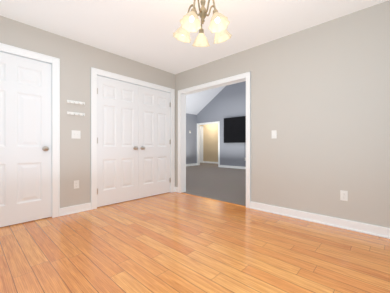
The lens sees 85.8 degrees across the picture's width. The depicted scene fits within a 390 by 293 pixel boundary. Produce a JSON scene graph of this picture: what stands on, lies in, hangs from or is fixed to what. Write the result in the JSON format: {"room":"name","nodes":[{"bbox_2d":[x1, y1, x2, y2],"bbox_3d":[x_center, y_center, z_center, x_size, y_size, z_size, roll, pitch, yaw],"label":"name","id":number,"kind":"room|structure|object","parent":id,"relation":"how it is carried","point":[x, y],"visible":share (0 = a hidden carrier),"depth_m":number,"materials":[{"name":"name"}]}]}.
{"room":"empty dining room","nodes":[
{"label":"empty dining room","id":0,"kind":"room"},
{"bbox_2d":[0,16,174,207],"bbox_3d":[-1.593,-0.340,3.181,0.120,2.560,3.590,0,0,43],"label":"wall","id":1,"kind":"structure","parent":0,"point":[78,60],"depth_m":2.97,"materials":[{"name":"beige paint"}]},
{"bbox_2d":[0,52,51,226],"bbox_3d":[-2.162,-0.081,2.474,0.104,2.018,0.810,0,0,43],"label":"door","id":2,"kind":"structure","parent":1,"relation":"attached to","point":[25,139],"depth_m":2.58,"materials":[{"name":"white paint"}]},
{"bbox_2d":[0,51,51,63],"bbox_3d":[-2.206,-0.090,2.516,0.122,2.060,0.860,0,0,43],"label":"trim","id":3,"kind":"structure","parent":1,"relation":"attached to","point":[0,51],"depth_m":2.60,"materials":[{"name":"white paint"}]},
{"bbox_2d":[60,203,90,215],"bbox_3d":[-1.685,0.887,2.977,0.023,0.105,0.405,0,0,43],"label":"baseboard","id":4,"kind":"structure","parent":1,"relation":"attached to","point":[82,207],"depth_m":2.96,"materials":[{"name":"white paint"}]},
{"bbox_2d":[67,111,84,115],"bbox_3d":[-1.669,-0.461,2.963,0.063,0.045,0.230,0,0,43],"label":"hook rail","id":5,"kind":"object","parent":1,"relation":"attached to","point":[76,113],"visible":1,"depth_m":2.97,"materials":[{"name":"white plastic"}]},
{"bbox_2d":[67,100,84,104],"bbox_3d":[-1.669,-0.622,2.963,0.063,0.045,0.230,0,0,43],"label":"hook rail","id":6,"kind":"object","parent":1,"relation":"attached to","point":[75,102],"visible":1,"depth_m":2.97,"materials":[{"name":"white plastic"}]},
{"bbox_2d":[74,180,78,188],"bbox_3d":[-1.686,0.540,2.987,0.007,0.115,0.070,0,0,43],"label":"outlet","id":7,"kind":"object","parent":1,"relation":"attached to","point":[76,184],"visible":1,"depth_m":2.98,"materials":[{"name":"white plastic"}]},
{"bbox_2d":[72,130,80,138],"bbox_3d":[-1.686,-0.170,2.980,0.016,0.115,0.116,0,0,43],"label":"double light switch","id":8,"kind":"object","parent":1,"relation":"attached to","point":[76,134],"visible":1,"depth_m":2.99,"materials":[{"name":"white plastic"}]},
{"bbox_2d":[97,75,138,206],"bbox_3d":[-1.248,-0.081,3.459,0.104,2.018,0.748,0,0,43],"label":"closet door leaf","id":9,"kind":"structure","parent":1,"relation":"in","point":[117,141],"depth_m":3.46,"materials":[{"name":"white paint"}]},
{"bbox_2d":[0,43,250,217],"bbox_3d":[-0.565,-0.120,5.721,5.494,2.120,7.920,0,0,43],"label":"trim","id":10,"kind":"structure","parent":1,"relation":"attached to","point":[55,62],"depth_m":3.18,"materials":[{"name":"white paint"}]},
{"bbox_2d":[98,75,170,191],"bbox_3d":[-1.040,-0.090,3.780,0.122,2.060,1.530,0,0,43],"label":"trim","id":11,"kind":"structure","parent":1,"relation":"attached to","point":[98,75],"depth_m":4.30,"materials":[{"name":"white paint"}]},
{"bbox_2d":[139,86,170,197],"bbox_3d":[-0.738,-0.081,4.012,0.104,2.018,0.748,0,0,43],"label":"closet door leaf","id":12,"kind":"structure","parent":1,"relation":"in","point":[154,141],"depth_m":4.00,"materials":[{"name":"white paint"}]},
{"bbox_2d":[186,113,196,163],"bbox_3d":[-1.565,-0.470,8.815,0.120,2.820,4.730,0,0,43],"label":"wall","id":13,"kind":"structure","parent":0,"point":[191,141],"depth_m":10.24,"materials":[{"name":"paint"}]},
{"bbox_2d":[0,0,387,73],"bbox_3d":[-0.139,-1.560,1.757,4.190,0.120,3.470,0,0,43],"label":"ceiling","id":14,"kind":"structure","parent":0,"point":[141,31],"depth_m":2.52,"materials":[{"name":"white paint"}]},
{"bbox_2d":[173,0,231,46],"bbox_3d":[0.072,-1.226,1.835,0.537,0.548,0.537,0,0,43],"label":"light","id":15,"kind":"object","parent":14,"relation":"hanging from","point":[190,22],"visible":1,"depth_m":1.79,"materials":[{"name":"white glass"}]},
{"bbox_2d":[0,192,389,292],"bbox_3d":[-0.139,0.970,1.757,4.190,0.060,3.470,0,0,43],"label":"floor","id":16,"kind":"structure","parent":0,"point":[173,242],"depth_m":1.86,"materials":[{"name":"brown wood"}]},
{"bbox_2d":[186,86,224,114],"bbox_3d":[0.945,-2.652,6.580,6.840,2.295,4.850,0,0,43],"label":"ceiling","id":17,"kind":"structure","parent":0,"point":[197,103],"depth_m":9.46,"materials":[{"name":"paint"}]},
{"bbox_2d":[200,124,217,161],"bbox_3d":[0.576,-0.360,11.194,3.800,2.600,1.430,0,0,43],"label":"wall","id":18,"kind":"structure","parent":0,"point":[210,142],"depth_m":11.76,"materials":[{"name":"beige paint"}]},
{"bbox_2d":[200,126,217,163],"bbox_3d":[1.020,-0.120,11.601,3.500,2.120,0.030,0,0,43],"label":"door frame","id":19,"kind":"structure","parent":18,"relation":"attached to","point":[201,144],"depth_m":12.19,"materials":[{"name":"white paint"}]},
{"bbox_2d":[183,163,245,205],"bbox_3d":[0.735,0.968,7.665,8.620,0.064,6.400,0,0,43],"label":"floor","id":20,"kind":"structure","parent":0,"point":[211,181],"depth_m":5.46,"materials":[{"name":"grey carpet"}]},
{"bbox_2d":[181,192,245,206],"bbox_3d":[0.264,0.935,3.759,1.474,0.009,0.042,0,0,43],"label":"threshold strip","id":21,"kind":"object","parent":20,"relation":"on","point":[214,199],"depth_m":3.67,"materials":[{"name":"brown wood"}]},
{"bbox_2d":[197,81,245,166],"bbox_3d":[2.549,-1.510,8.319,6.840,4.899,0.120,0,0,43],"label":"wall","id":22,"kind":"structure","parent":0,"point":[228,101],"depth_m":9.23,"materials":[{"name":"paint"}]},
{"bbox_2d":[220,165,245,168],"bbox_3d":[3.023,0.887,7.783,5.176,0.105,0.023,0,0,43],"label":"baseboard","id":23,"kind":"structure","parent":22,"relation":"attached to","point":[225,166],"depth_m":9.04,"materials":[{"name":"white paint"}]},
{"bbox_2d":[224,116,245,159],"bbox_3d":[1.993,-0.355,8.697,1.890,1.790,0.078,0,0,43],"label":"screen","id":24,"kind":"object","parent":22,"relation":"attached to","point":[234,129],"visible":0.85,"depth_m":8.90,"materials":[{"name":"black plastic"}]},
{"bbox_2d":[175,0,389,227],"bbox_3d":[1.123,-0.340,3.035,4.070,2.560,0.120,0,0,43],"label":"wall","id":25,"kind":"structure","parent":0,"point":[320,98],"depth_m":2.56,"materials":[{"name":"beige paint"}]},
{"bbox_2d":[181,78,245,191],"bbox_3d":[0.298,-0.075,3.797,1.512,2.029,0.122,0,0,43],"label":"trim","id":26,"kind":"structure","parent":25,"relation":"attached to","point":[183,139],"depth_m":4.28,"materials":[{"name":"white paint"}]},
{"bbox_2d":[272,130,276,138],"bbox_3d":[1.110,-0.170,2.954,0.070,0.115,0.016,0,0,43],"label":"light switch","id":27,"kind":"object","parent":25,"relation":"attached to","point":[274,134],"depth_m":2.95,"materials":[{"name":"white plastic"}]},
{"bbox_2d":[250,201,389,238],"bbox_3d":[1.651,0.887,2.450,2.200,0.105,0.023,0,0,43],"label":"baseboard","id":28,"kind":"structure","parent":25,"relation":"attached to","point":[374,230],"depth_m":2.51,"materials":[{"name":"white paint"}]},
{"bbox_2d":[340,190,347,200],"bbox_3d":[1.708,0.564,2.409,0.070,0.115,0.007,0,0,43],"label":"outlet","id":29,"kind":"object","parent":25,"relation":"attached to","point":[343,195],"visible":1,"depth_m":2.41,"materials":[{"name":"white plastic"}]}
]}

